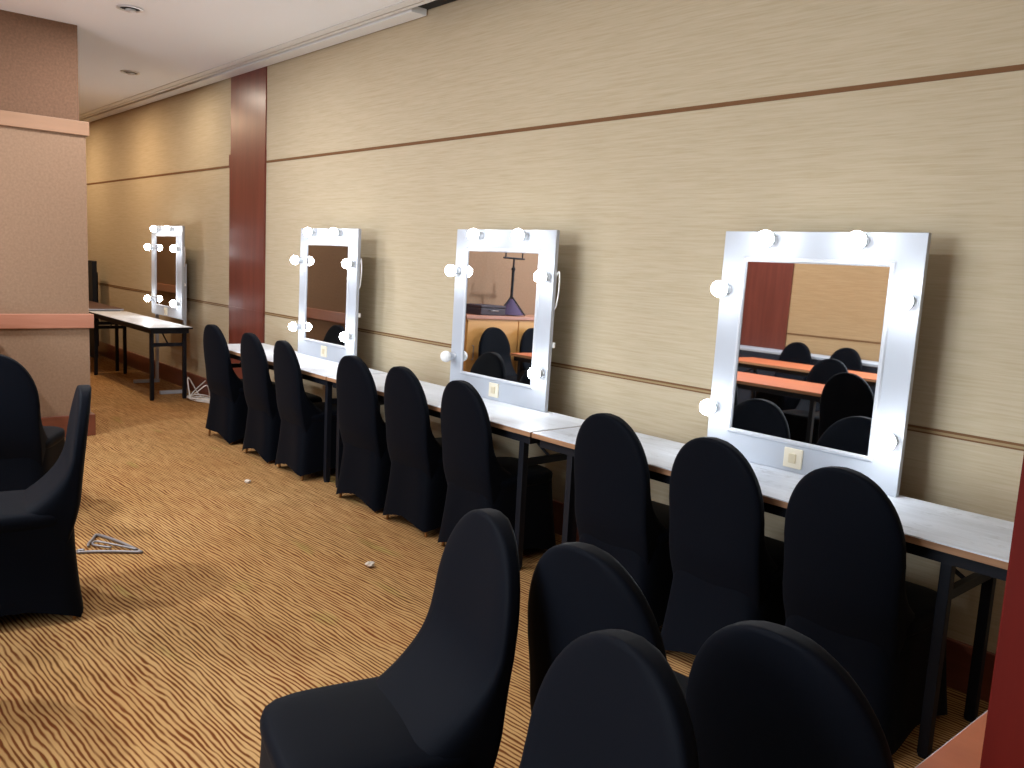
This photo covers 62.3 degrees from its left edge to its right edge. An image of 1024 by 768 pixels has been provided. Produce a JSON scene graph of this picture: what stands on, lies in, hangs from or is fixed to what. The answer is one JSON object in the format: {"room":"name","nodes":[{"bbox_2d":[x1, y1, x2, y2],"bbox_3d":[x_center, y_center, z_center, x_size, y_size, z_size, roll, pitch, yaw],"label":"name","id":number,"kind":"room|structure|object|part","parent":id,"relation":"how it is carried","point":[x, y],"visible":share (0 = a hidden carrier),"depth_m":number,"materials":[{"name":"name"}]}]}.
{"room":"backstage room","nodes":[
{"label":"backstage room","id":0,"kind":"room"},
{"bbox_2d":[0,125,90,416],"bbox_3d":[-7.615,-1.118,7.550,5.300,2.410,6.900,-4,11,-41],"label":"wall","id":1,"kind":"structure","parent":0,"point":[44,237],"depth_m":6.49,"materials":[{"name":"beige paint"}]},
{"bbox_2d":[0,10,78,120],"bbox_3d":[-7.558,-2.689,7.328,5.265,0.765,6.865,-4,11,-41],"label":"wall panel","id":2,"kind":"object","parent":1,"relation":"attached to","point":[39,56],"depth_m":6.32,"materials":[{"name":"beige paint"}]},
{"bbox_2d":[0,110,88,136],"bbox_3d":[-7.537,-2.311,7.379,5.322,0.105,6.922,-4,11,-41],"label":"trim","id":3,"kind":"structure","parent":1,"relation":"attached to","point":[7,118],"depth_m":6.34,"materials":[{"name":"beige wood"}]},
{"bbox_2d":[0,313,93,328],"bbox_3d":[-7.608,-0.843,7.588,5.330,0.112,6.930,-4,11,-41],"label":"trim","id":4,"kind":"structure","parent":1,"relation":"attached to","point":[7,321],"depth_m":6.53,"materials":[{"name":"brown wood"}]},
{"bbox_2d":[41,412,95,437],"bbox_3d":[-7.653,-0.012,7.706,5.328,0.175,6.928,-4,11,-41],"label":"baseboard","id":5,"kind":"structure","parent":1,"relation":"attached to","point":[58,421],"depth_m":6.71,"materials":[{"name":"brown wood"}]},
{"bbox_2d":[0,0,404,114],"bbox_3d":[-3.804,-2.446,3.995,6.545,0.080,16.800,-4,11,-41],"label":"ceiling","id":6,"kind":"structure","parent":0,"point":[170,41],"depth_m":6.41,"materials":[{"name":"white paint"}]},
{"bbox_2d":[116,4,143,12],"bbox_3d":[-2.660,-2.605,5.899,0.176,0.022,0.176,-4,11,-41],"label":"recessed light","id":7,"kind":"object","parent":6,"relation":"in","point":[127,8],"visible":1,"depth_m":5.89,"materials":[{"name":"white metal"}]},
{"bbox_2d":[120,70,139,74],"bbox_3d":[-3.648,-2.969,8.096,0.176,0.022,0.176,-4,11,-41],"label":"recessed light","id":8,"kind":"object","parent":6,"relation":"in","point":[129,72],"visible":1,"depth_m":8.09,"materials":[{"name":"white metal"}]},
{"bbox_2d":[0,354,988,767],"bbox_3d":[-3.868,0.755,4.541,6.820,0.060,16.800,-4,11,-41],"label":"floor","id":9,"kind":"structure","parent":0,"point":[240,597],"depth_m":3.71,"materials":[{"name":"brown carpet"}]},
{"bbox_2d":[0,354,64,491],"bbox_3d":[-2.793,0.272,4.742,0.470,0.951,0.575,1,8,-11],"label":"banquet chair","id":10,"kind":"object","parent":9,"relation":"on","point":[29,449],"visible":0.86,"depth_m":4.54,"materials":[{"name":"black fabric"}]},
{"bbox_3d":[-2.767,0.179,4.623,0.423,0.730,0.364,1,8,-11],"label":"backrest","id":11,"kind":"part","parent":10,"relation":"part of","materials":[{"name":"black fabric"}]},
{"bbox_3d":[-2.800,0.304,4.774,0.436,0.076,0.480,1,8,-11],"label":"seat","id":12,"kind":"part","parent":10,"relation":"part of","materials":[{"name":"black fabric"}]},
{"bbox_2d":[0,385,91,619],"bbox_3d":[-2.063,0.483,3.526,0.575,0.951,0.470,-2,9,-31],"label":"banquet chair","id":13,"kind":"object","parent":9,"relation":"on","point":[39,573],"visible":1,"depth_m":3.43,"materials":[{"name":"black fabric"}]},
{"bbox_3d":[-2.090,0.520,3.516,0.480,0.076,0.436,-2,9,-31],"label":"seat","id":14,"kind":"part","parent":13,"relation":"part of","materials":[{"name":"black fabric"}]},
{"bbox_3d":[-1.967,0.371,3.565,0.364,0.730,0.423,-2,9,-31],"label":"backrest","id":15,"kind":"part","parent":13,"relation":"part of","materials":[{"name":"black fabric"}]},
{"bbox_2d":[88,260,98,357],"bbox_3d":[-5.691,-1.020,11.508,0.089,1.300,0.320,-4,11,-41],"label":"table","id":16,"kind":"object","parent":9,"relation":"on","point":[92,265],"visible":0.57,"depth_m":11.37,"materials":[{"name":"black metal"}]},
{"bbox_3d":[-5.609,-1.009,11.461,0.026,1.000,0.026,0,9,-19],"label":"leg","id":17,"kind":"part","parent":16,"relation":"part of","materials":[{"name":"black metal"}]},
{"bbox_2d":[89,301,123,370],"bbox_3d":[-5.601,-0.665,10.921,0.500,0.772,2.150,-4,11,-41],"label":"folding table","id":18,"kind":"object","parent":9,"relation":"on","point":[93,306],"visible":0.27,"depth_m":10.31,"materials":[{"name":"brown laminate"}]},
{"bbox_3d":[-4.817,-0.512,10.328,0.036,0.693,0.036,-4,11,-41],"label":"leg","id":19,"kind":"part","parent":18,"relation":"part of","materials":[{"name":"black metal"}]},
{"bbox_2d":[76,533,142,553],"bbox_3d":[-2.057,0.827,4.410,0.326,0.023,0.287,2,8,-10],"label":"wire stand","id":20,"kind":"object","parent":9,"relation":"on","point":[134,550],"visible":1,"depth_m":4.33,"materials":[{"name":"grey metal"}]},
{"bbox_3d":[-2.200,0.818,4.428,0.022,0.018,0.189,1,8,-16],"label":"wire arm","id":21,"kind":"part","parent":20,"relation":"part of","materials":[{"name":"grey metal"}]},
{"bbox_3d":[-2.032,0.848,4.284,0.307,0.019,0.027,2,8,-10],"label":"wire arm","id":22,"kind":"part","parent":20,"relation":"part of","materials":[{"name":"grey metal"}]},
{"bbox_3d":[-2.047,0.833,4.342,0.276,0.014,0.059,6,9,19],"label":"wire arm","id":23,"kind":"part","parent":20,"relation":"part of","materials":[{"name":"grey metal"}]},
{"bbox_3d":[-2.049,0.827,4.417,0.410,0.022,0.026,8,10,32],"label":"wire arm","id":24,"kind":"part","parent":20,"relation":"part of","materials":[{"name":"grey metal"}]},
{"bbox_2d":[89,311,192,400],"bbox_3d":[-4.130,-0.348,9.329,0.435,0.745,2.130,-4,11,-41],"label":"folding table","id":25,"kind":"object","parent":9,"relation":"on","point":[150,325],"visible":0.97,"depth_m":8.76,"materials":[{"name":"white laminate"}]},
{"bbox_3d":[-4.891,-0.449,9.952,0.036,0.668,0.036,-4,11,-41],"label":"leg","id":26,"kind":"part","parent":25,"relation":"part of","materials":[{"name":"black metal"}]},
{"bbox_3d":[-4.646,-0.467,10.164,0.036,0.668,0.036,-4,11,-41],"label":"leg","id":27,"kind":"part","parent":25,"relation":"part of","materials":[{"name":"black metal"}]},
{"bbox_3d":[-3.616,-0.176,8.502,0.036,0.668,0.036,-4,11,-41],"label":"leg","id":28,"kind":"part","parent":25,"relation":"part of","materials":[{"name":"black metal"}]},
{"bbox_3d":[-3.371,-0.194,8.715,0.036,0.668,0.036,-4,11,-41],"label":"leg","id":29,"kind":"part","parent":25,"relation":"part of","materials":[{"name":"black metal"}]},
{"bbox_2d":[133,226,186,393],"bbox_3d":[-3.823,-0.830,9.200,0.279,1.765,0.968,-4,10,-41],"label":"vanity mirror","id":30,"kind":"object","parent":9,"relation":"on","point":[169,268],"visible":0.97,"depth_m":9.15,"materials":[{"name":"grey mirror"}]},
{"bbox_3d":[-4.098,-0.960,9.502,0.052,0.071,0.072,-4,10,-41],"label":"bulb","id":31,"kind":"part","parent":30,"relation":"part of","materials":[{"name":"white glass"}]},
{"bbox_3d":[-4.063,-1.524,9.422,0.052,0.071,0.072,-4,10,-41],"label":"bulb","id":32,"kind":"part","parent":30,"relation":"part of","materials":[{"name":"white glass"}]},
{"bbox_3d":[-3.918,-1.693,9.242,0.052,0.071,0.072,-4,10,-41],"label":"bulb","id":33,"kind":"part","parent":30,"relation":"part of","materials":[{"name":"white glass"}]},
{"bbox_3d":[-3.756,-1.226,9.204,0.022,0.789,0.674,-4,10,-41],"label":"moulding","id":34,"kind":"part","parent":30,"relation":"part of","materials":[{"name":"grey"}]},
{"bbox_2d":[156,236,175,306],"bbox_3d":[-3.756,-1.226,9.204,0.006,0.751,0.636,-4,10,-41],"label":"mirror glass","id":35,"kind":"object","parent":30,"relation":"attached to","point":[165,258],"depth_m":9.22,"materials":[{"name":"white"}]},
{"bbox_3d":[-3.656,-1.637,8.945,0.052,0.071,0.072,-4,10,-41],"label":"bulb","id":36,"kind":"part","parent":30,"relation":"part of","materials":[{"name":"white glass"}]},
{"bbox_3d":[-3.748,-1.226,9.211,0.024,0.975,0.940,-4,10,-41],"label":"frame","id":37,"kind":"part","parent":30,"relation":"part of","materials":[{"name":"grey metal"}]},
{"bbox_3d":[-3.566,-0.846,8.897,0.052,0.071,0.072,-4,10,-41],"label":"bulb","id":38,"kind":"part","parent":30,"relation":"part of","materials":[{"name":"white glass"}]},
{"bbox_3d":[-3.534,-1.410,8.820,0.052,0.071,0.072,-4,10,-41],"label":"bulb","id":39,"kind":"part","parent":30,"relation":"part of","materials":[{"name":"white glass"}]},
{"bbox_3d":[-3.736,-1.227,9.221,0.006,0.955,0.920,-4,10,-41],"label":"panel","id":40,"kind":"part","parent":30,"relation":"part of","materials":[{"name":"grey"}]},
{"bbox_2d":[187,377,209,402],"bbox_3d":[-2.929,0.117,8.374,0.239,0.232,1.191,-4,11,-41],"label":"cable","id":41,"kind":"object","parent":9,"relation":"on","point":[199,398],"visible":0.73,"depth_m":8.65,"materials":[{"name":"white plastic"}]},
{"bbox_2d":[203,324,274,444],"bbox_3d":[-2.231,-0.021,7.010,0.575,0.951,0.470,-5,11,-44],"label":"banquet chair","id":42,"kind":"object","parent":9,"relation":"on","point":[228,408],"visible":0.73,"depth_m":6.79,"materials":[{"name":"black fabric"}]},
{"bbox_3d":[-2.301,-0.124,6.921,0.364,0.730,0.423,-5,11,-44],"label":"backrest","id":43,"kind":"part","parent":42,"relation":"part of","materials":[{"name":"black fabric"}]},
{"bbox_3d":[-2.212,0.013,7.035,0.480,0.076,0.436,-5,11,-44],"label":"seat","id":44,"kind":"part","parent":42,"relation":"part of","materials":[{"name":"black fabric"}]},
{"bbox_2d":[240,333,321,463],"bbox_3d":[-1.758,0.080,6.473,0.575,0.951,0.470,-4,11,-41],"label":"banquet chair","id":45,"kind":"object","parent":9,"relation":"on","point":[262,431],"visible":0.69,"depth_m":6.25,"materials":[{"name":"black fabric"}]},
{"bbox_3d":[-1.832,-0.024,6.388,0.364,0.730,0.423,-4,11,-41],"label":"backrest","id":46,"kind":"part","parent":45,"relation":"part of","materials":[{"name":"black fabric"}]},
{"bbox_3d":[-1.738,0.114,6.496,0.480,0.076,0.436,-4,11,-41],"label":"seat","id":47,"kind":"part","parent":45,"relation":"part of","materials":[{"name":"black fabric"}]},
{"bbox_2d":[215,343,385,481],"bbox_3d":[-1.740,0.161,6.631,0.497,0.745,2.030,-4,11,-41],"label":"folding table","id":48,"kind":"object","parent":9,"relation":"on","point":[314,369],"visible":0.32,"depth_m":5.91,"materials":[{"name":"white laminate"}]},
{"bbox_2d":[288,228,361,362],"bbox_3d":[-1.438,-0.684,6.471,0.144,1.000,0.914,-3,10,-41],"label":"vanity mirror","id":49,"kind":"object","parent":48,"relation":"on","point":[329,260],"visible":0.99,"depth_m":6.46,"materials":[{"name":"grey mirror"}]},
{"bbox_3d":[-1.765,-0.459,6.792,0.052,0.071,0.072,-3,10,-41],"label":"bulb","id":50,"kind":"part","parent":49,"relation":"part of","materials":[{"name":"white glass"}]},
{"bbox_3d":[-1.731,-0.983,6.720,0.052,0.071,0.072,-3,10,-41],"label":"bulb","id":51,"kind":"part","parent":49,"relation":"part of","materials":[{"name":"white glass"}]},
{"bbox_3d":[-1.584,-1.172,6.538,0.052,0.071,0.072,-3,10,-41],"label":"bulb","id":52,"kind":"part","parent":49,"relation":"part of","materials":[{"name":"white glass"}]},
{"bbox_3d":[-1.455,-0.252,6.555,0.011,0.084,0.084,-3,10,-41],"label":"socket plate","id":53,"kind":"part","parent":49,"relation":"part of","materials":[{"name":"beige plastic"}]},
{"bbox_2d":[305,245,347,345],"bbox_3d":[-1.424,-0.690,6.500,0.006,0.741,0.636,-3,10,-41],"label":"mirror glass","id":54,"kind":"object","parent":49,"relation":"attached to","point":[326,279],"depth_m":6.50,"materials":[{"name":"white"}]},
{"bbox_3d":[-1.424,-0.690,6.500,0.022,0.779,0.674,-3,10,-41],"label":"moulding","id":55,"kind":"part","parent":49,"relation":"part of","materials":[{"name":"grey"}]},
{"bbox_3d":[-1.322,-1.116,6.240,0.052,0.071,0.072,-3,10,-41],"label":"bulb","id":56,"kind":"part","parent":49,"relation":"part of","materials":[{"name":"white glass"}]},
{"bbox_3d":[-1.234,-0.345,6.188,0.052,0.071,0.072,-3,10,-41],"label":"bulb","id":57,"kind":"part","parent":49,"relation":"part of","materials":[{"name":"white glass"}]},
{"bbox_3d":[-1.201,-0.870,6.117,0.052,0.071,0.072,-3,10,-41],"label":"bulb","id":58,"kind":"part","parent":49,"relation":"part of","materials":[{"name":"white glass"}]},
{"bbox_3d":[-1.260,0.335,5.795,0.036,0.662,0.036,-4,11,-41],"label":"leg","id":59,"kind":"part","parent":48,"relation":"part of","materials":[{"name":"black metal"}]},
{"bbox_2d":[273,340,336,480],"bbox_3d":[-1.393,0.159,6.051,0.575,0.951,0.470,-3,10,-38],"label":"banquet chair","id":60,"kind":"object","parent":9,"relation":"on","point":[301,436],"visible":0.78,"depth_m":5.84,"materials":[{"name":"black fabric"}]},
{"bbox_3d":[-1.471,0.054,5.970,0.364,0.730,0.423,-3,10,-38],"label":"backrest","id":61,"kind":"part","parent":60,"relation":"part of","materials":[{"name":"black fabric"}]},
{"bbox_3d":[-1.373,0.194,6.073,0.480,0.076,0.436,-3,10,-38],"label":"seat","id":62,"kind":"part","parent":60,"relation":"part of","materials":[{"name":"black fabric"}]},
{"bbox_2d":[336,355,390,512],"bbox_3d":[-0.810,0.280,5.410,0.575,0.951,0.470,-5,11,-44],"label":"banquet chair","id":63,"kind":"object","parent":9,"relation":"on","point":[365,468],"visible":0.7,"depth_m":5.19,"materials":[{"name":"black fabric"}]},
{"bbox_3d":[-0.881,0.178,5.322,0.364,0.730,0.423,-5,11,-44],"label":"backrest","id":64,"kind":"part","parent":63,"relation":"part of","materials":[{"name":"black fabric"}]},
{"bbox_2d":[365,561,374,566],"bbox_3d":[-0.716,0.910,4.282,0.048,0.031,0.045,-4,11,-41],"label":"paper scrap","id":65,"kind":"object","parent":9,"relation":"on","point":[369,563],"visible":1,"depth_m":4.27,"materials":[{"name":"beige paper"}]},
{"bbox_2d":[259,508,519,767],"bbox_3d":[-0.306,0.789,2.025,0.575,0.951,0.470,-1,9,-27],"label":"banquet chair","id":66,"kind":"object","parent":9,"relation":"on","point":[442,703],"visible":1,"depth_m":1.98,"materials":[{"name":"black fabric"}]},
{"bbox_3d":[-0.333,0.825,2.017,0.480,0.076,0.436,-1,9,-27],"label":"seat","id":67,"kind":"part","parent":66,"relation":"part of","materials":[{"name":"black fabric"}]},
{"bbox_3d":[-0.206,0.678,2.057,0.364,0.730,0.423,-1,9,-27],"label":"backrest","id":68,"kind":"part","parent":66,"relation":"part of","materials":[{"name":"black fabric"}]},
{"bbox_2d":[382,366,447,536],"bbox_3d":[-0.449,0.358,5.000,0.575,0.951,0.470,-4,11,-41],"label":"banquet chair","id":69,"kind":"object","parent":9,"relation":"on","point":[417,485],"visible":0.76,"depth_m":4.79,"materials":[{"name":"black fabric"}]},
{"bbox_3d":[-0.523,0.254,4.915,0.364,0.730,0.423,-4,11,-41],"label":"backrest","id":70,"kind":"part","parent":69,"relation":"part of","materials":[{"name":"black fabric"}]},
{"bbox_3d":[-0.429,0.392,5.024,0.480,0.076,0.436,-4,11,-41],"label":"seat","id":71,"kind":"part","parent":69,"relation":"part of","materials":[{"name":"black fabric"}]},
{"bbox_2d":[327,373,584,569],"bbox_3d":[-0.406,0.447,5.114,0.497,0.745,2.028,-4,11,-41],"label":"folding table","id":72,"kind":"object","parent":9,"relation":"on","point":[514,422],"visible":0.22,"depth_m":4.43,"materials":[{"name":"white laminate"}]},
{"bbox_3d":[-1.151,0.359,5.671,0.036,0.662,0.036,-4,11,-41],"label":"leg","id":73,"kind":"part","parent":72,"relation":"part of","materials":[{"name":"black metal"}]},
{"bbox_2d":[440,229,559,411],"bbox_3d":[-0.091,-0.396,4.940,0.144,1.000,0.914,-3,10,-41],"label":"vanity mirror","id":74,"kind":"object","parent":72,"relation":"on","point":[504,307],"visible":0.97,"depth_m":4.92,"materials":[{"name":"grey mirror"}]},
{"bbox_3d":[-0.418,-0.171,5.261,0.052,0.071,0.072,-3,10,-41],"label":"bulb","id":75,"kind":"part","parent":74,"relation":"part of","materials":[{"name":"white glass"}]},
{"bbox_3d":[-0.384,-0.695,5.188,0.052,0.071,0.072,-3,10,-41],"label":"bulb","id":76,"kind":"part","parent":74,"relation":"part of","materials":[{"name":"white glass"}]},
{"bbox_3d":[-0.236,-0.884,5.006,0.052,0.071,0.072,-3,10,-41],"label":"bulb","id":77,"kind":"part","parent":74,"relation":"part of","materials":[{"name":"white glass"}]},
{"bbox_3d":[-0.108,0.036,5.024,0.011,0.084,0.084,-3,10,-41],"label":"socket plate","id":78,"kind":"part","parent":74,"relation":"part of","materials":[{"name":"beige plastic"}]},
{"bbox_2d":[462,251,538,384],"bbox_3d":[-0.077,-0.401,4.969,0.006,0.741,0.636,-3,10,-41],"label":"mirror glass","id":79,"kind":"object","parent":74,"relation":"attached to","point":[501,299],"depth_m":4.95,"materials":[{"name":"white"}]},
{"bbox_3d":[-0.077,-0.401,4.968,0.022,0.779,0.674,-3,10,-41],"label":"moulding","id":80,"kind":"part","parent":74,"relation":"part of","materials":[{"name":"grey"}]},
{"bbox_3d":[0.025,-0.828,4.709,0.052,0.071,0.072,-3,10,-41],"label":"bulb","id":81,"kind":"part","parent":74,"relation":"part of","materials":[{"name":"white glass"}]},
{"bbox_3d":[0.114,-0.057,4.656,0.052,0.071,0.072,-3,10,-41],"label":"bulb","id":82,"kind":"part","parent":74,"relation":"part of","materials":[{"name":"white glass"}]},
{"bbox_3d":[0.146,-0.581,4.586,0.052,0.071,0.072,-3,10,-41],"label":"bulb","id":83,"kind":"part","parent":74,"relation":"part of","materials":[{"name":"white glass"}]},
{"bbox_3d":[0.045,0.614,4.312,0.036,0.662,0.036,-4,11,-41],"label":"leg","id":84,"kind":"part","parent":72,"relation":"part of","materials":[{"name":"black metal"}]},
{"bbox_3d":[0.337,0.594,4.565,0.036,0.662,0.036,-4,11,-41],"label":"leg","id":85,"kind":"part","parent":72,"relation":"part of","materials":[{"name":"black metal"}]},
{"bbox_2d":[438,380,555,549],"bbox_3d":[-0.082,0.440,4.560,0.575,0.951,0.470,-4,10,-39],"label":"banquet chair","id":86,"kind":"object","parent":9,"relation":"on","point":[476,478],"visible":0.83,"depth_m":4.40,"materials":[{"name":"black fabric"}]},
{"bbox_3d":[-0.158,0.336,4.478,0.364,0.730,0.423,-4,10,-39],"label":"backrest","id":87,"kind":"part","parent":86,"relation":"part of","materials":[{"name":"black fabric"}]},
{"bbox_3d":[-0.061,0.474,4.583,0.480,0.076,0.436,-4,10,-39],"label":"seat","id":88,"kind":"part","parent":86,"relation":"part of","materials":[{"name":"black fabric"}]},
{"bbox_2d":[527,542,687,712],"bbox_3d":[0.339,0.812,2.095,0.575,0.951,0.470,-4,11,-41],"label":"banquet chair","id":89,"kind":"object","parent":9,"relation":"on","point":[577,589],"visible":0.29,"depth_m":1.87,"materials":[{"name":"black fabric"}]},
{"bbox_3d":[0.358,0.847,2.118,0.480,0.076,0.436,-4,11,-41],"label":"seat","id":90,"kind":"part","parent":89,"relation":"part of","materials":[{"name":"black fabric"}]},
{"bbox_2d":[519,629,699,767],"bbox_3d":[-0.047,0.901,1.331,0.575,0.951,0.470,-2,10,-32],"label":"banquet chair","id":91,"kind":"object","parent":9,"relation":"on","point":[611,698],"visible":1,"depth_m":1.40,"materials":[{"name":"black fabric"}]},
{"bbox_2d":[574,413,672,626],"bbox_3d":[0.576,0.581,3.805,0.575,0.951,0.470,-4,11,-41],"label":"banquet chair","id":92,"kind":"object","parent":9,"relation":"on","point":[615,512],"visible":0.69,"depth_m":3.59,"materials":[{"name":"black fabric"}]},
{"bbox_3d":[0.502,0.478,3.720,0.364,0.730,0.423,-4,11,-41],"label":"backrest","id":93,"kind":"part","parent":92,"relation":"part of","materials":[{"name":"black fabric"}]},
{"bbox_3d":[0.596,0.616,3.828,0.480,0.076,0.436,-4,11,-41],"label":"seat","id":94,"kind":"part","parent":92,"relation":"part of","materials":[{"name":"black fabric"}]},
{"bbox_2d":[661,437,785,654],"bbox_3d":[0.926,0.657,3.400,0.575,0.951,0.470,-4,11,-41],"label":"banquet chair","id":95,"kind":"object","parent":9,"relation":"on","point":[726,570],"visible":0.8,"depth_m":3.21,"materials":[{"name":"black fabric"}]},
{"bbox_3d":[0.852,0.554,3.315,0.364,0.730,0.423,-4,11,-41],"label":"backrest","id":96,"kind":"part","parent":95,"relation":"part of","materials":[{"name":"black fabric"}]},
{"bbox_3d":[0.945,0.692,3.424,0.480,0.076,0.436,-4,11,-41],"label":"seat","id":97,"kind":"part","parent":95,"relation":"part of","materials":[{"name":"black fabric"}]},
{"bbox_2d":[532,427,1013,758],"bbox_3d":[0.978,0.743,3.541,0.497,0.745,2.178,-4,11,-41],"label":"folding table","id":98,"kind":"object","parent":9,"relation":"on","point":[979,544],"visible":0.52,"depth_m":2.95,"materials":[{"name":"grey laminate"}]},
{"bbox_3d":[0.268,0.662,4.057,0.036,0.662,0.036,-4,11,-41],"label":"leg","id":99,"kind":"part","parent":98,"relation":"part of","materials":[{"name":"black metal"}]},
{"bbox_2d":[699,230,931,496],"bbox_3d":[1.189,-0.122,3.486,0.144,1.000,0.886,-3,10,-41],"label":"vanity mirror","id":100,"kind":"object","parent":98,"relation":"on","point":[817,337],"visible":0.96,"depth_m":3.45,"materials":[{"name":"grey mirror"}]},
{"bbox_3d":[0.871,0.105,3.796,0.052,0.071,0.072,-3,10,-41],"label":"bulb","id":101,"kind":"part","parent":100,"relation":"part of","materials":[{"name":"white glass"}]},
{"bbox_3d":[0.905,-0.419,3.724,0.052,0.071,0.072,-3,10,-41],"label":"bulb","id":102,"kind":"part","parent":100,"relation":"part of","materials":[{"name":"white glass"}]},
{"bbox_3d":[1.052,-0.608,3.542,0.052,0.071,0.072,-3,10,-41],"label":"bulb","id":103,"kind":"part","parent":100,"relation":"part of","materials":[{"name":"white glass"}]},
{"bbox_2d":[788,453,795,463],"bbox_3d":[1.174,0.312,3.554,0.007,0.040,0.032,-3,10,-41],"label":"switch","id":104,"kind":"object","parent":100,"relation":"attached to","point":[791,456],"depth_m":3.55,"materials":[{"name":"beige plastic"}]},
{"bbox_3d":[1.180,0.312,3.559,0.011,0.084,0.084,-3,10,-41],"label":"socket plate","id":105,"kind":"part","parent":100,"relation":"part of","materials":[{"name":"beige plastic"}]},
{"bbox_2d":[732,262,889,455],"bbox_3d":[1.212,-0.126,3.504,0.006,0.741,0.636,-3,10,-41],"label":"mirror glass","id":106,"kind":"object","parent":100,"relation":"attached to","point":[811,341],"depth_m":3.48,"materials":[{"name":"silver"}]},
{"bbox_3d":[1.211,-0.126,3.504,0.022,0.779,0.674,-3,10,-41],"label":"moulding","id":107,"kind":"part","parent":100,"relation":"part of","materials":[{"name":"grey"}]},
{"bbox_3d":[1.314,-0.552,3.245,0.052,0.071,0.072,-3,10,-41],"label":"bulb","id":108,"kind":"part","parent":100,"relation":"part of","materials":[{"name":"white glass"}]},
{"bbox_3d":[1.402,0.219,3.192,0.052,0.071,0.072,-3,10,-41],"label":"bulb","id":109,"kind":"part","parent":100,"relation":"part of","materials":[{"name":"white glass"}]},
{"bbox_3d":[1.435,-0.306,3.122,0.052,0.071,0.072,-3,10,-41],"label":"bulb","id":110,"kind":"part","parent":100,"relation":"part of","materials":[{"name":"white glass"}]},
{"bbox_3d":[1.392,0.903,2.780,0.036,0.662,0.036,-4,11,-41],"label":"leg","id":111,"kind":"part","parent":98,"relation":"part of","materials":[{"name":"black metal"}]},
{"bbox_3d":[1.684,0.882,3.033,0.036,0.662,0.036,-4,11,-41],"label":"leg","id":112,"kind":"part","parent":98,"relation":"part of","materials":[{"name":"black metal"}]},
{"bbox_2d":[685,620,894,767],"bbox_3d":[0.643,0.883,1.711,0.575,0.951,0.470,-4,11,-41],"label":"banquet chair","id":113,"kind":"object","parent":9,"relation":"on","point":[760,694],"visible":0.95,"depth_m":1.48,"materials":[{"name":"black fabric"}]},
{"bbox_2d":[783,466,947,754],"bbox_3d":[1.258,0.731,3.007,0.575,0.951,0.470,-4,11,-41],"label":"banquet chair","id":114,"kind":"object","parent":9,"relation":"on","point":[846,590],"visible":0.81,"depth_m":2.80,"materials":[{"name":"black fabric"}]},
{"bbox_3d":[1.184,0.627,2.922,0.364,0.730,0.423,-4,11,-41],"label":"backrest","id":115,"kind":"part","parent":114,"relation":"part of","materials":[{"name":"black fabric"}]},
{"bbox_3d":[1.278,0.765,3.031,0.480,0.076,0.436,-4,11,-41],"label":"seat","id":116,"kind":"part","parent":114,"relation":"part of","materials":[{"name":"black fabric"}]},
{"bbox_2d":[915,710,987,767],"bbox_3d":[1.205,1.081,1.252,0.620,0.745,1.083,-4,11,-41],"label":"banquet table","id":117,"kind":"object","parent":9,"relation":"on","point":[964,750],"visible":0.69,"depth_m":1.50,"materials":[{"name":"orange laminate"}]},
{"bbox_2d":[980,455,1023,767],"bbox_3d":[0.982,-0.150,1.187,0.150,3.175,0.363,-4,11,-41],"label":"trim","id":118,"kind":"structure","parent":9,"relation":"on","point":[1003,743],"depth_m":1.34,"materials":[{"name":"red wood"}]},
{"bbox_2d":[86,0,1023,653],"bbox_3d":[-1.159,-1.149,6.566,0.120,3.535,17.040,-4,11,-41],"label":"wall","id":119,"kind":"structure","parent":0,"point":[643,209],"depth_m":4.41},
{"bbox_2d":[228,66,266,378],"bbox_3d":[-2.503,-1.388,7.996,0.032,3.005,0.800,-4,11,-41],"label":"pillar","id":120,"kind":"structure","parent":119,"relation":"attached to","point":[248,157],"depth_m":7.91,"materials":[{"name":"red wood"}]},
{"bbox_2d":[79,0,434,121],"bbox_3d":[-1.236,-2.598,6.225,0.255,0.042,16.800,-4,11,-41],"label":"crown molding","id":121,"kind":"structure","parent":119,"relation":"attached to","point":[407,10],"depth_m":6.97,"materials":[{"name":"white paint"}]},
{"bbox_2d":[418,0,456,9],"bbox_3d":[-1.235,-2.649,6.217,0.290,0.060,16.800,-4,11,-41],"label":"trim","id":122,"kind":"structure","parent":119,"relation":"attached to","point":[436,3],"depth_m":5.54,"materials":[{"name":"black"}]},
{"bbox_2d":[98,341,995,702],"bbox_3d":[-1.295,0.449,6.747,0.040,0.190,16.800,-4,11,-41],"label":"baseboard","id":123,"kind":"structure","parent":119,"relation":"attached to","point":[958,654],"depth_m":4.84,"materials":[{"name":"brown wood"}]},
{"bbox_2d":[87,64,1023,184],"bbox_3d":[-1.170,-1.775,6.439,0.014,0.020,16.800,-4,11,-41],"label":"trim","id":124,"kind":"structure","parent":119,"relation":"attached to","point":[1020,66],"depth_m":4.10,"materials":[{"name":"brown wood"}]},
{"bbox_2d":[98,282,1023,450],"bbox_3d":[-1.240,-0.433,6.630,0.014,0.025,16.800,-4,11,-41],"label":"trim","id":125,"kind":"structure","parent":119,"relation":"attached to","point":[909,425],"depth_m":4.40,"materials":[{"name":"brown wood"}]}
]}

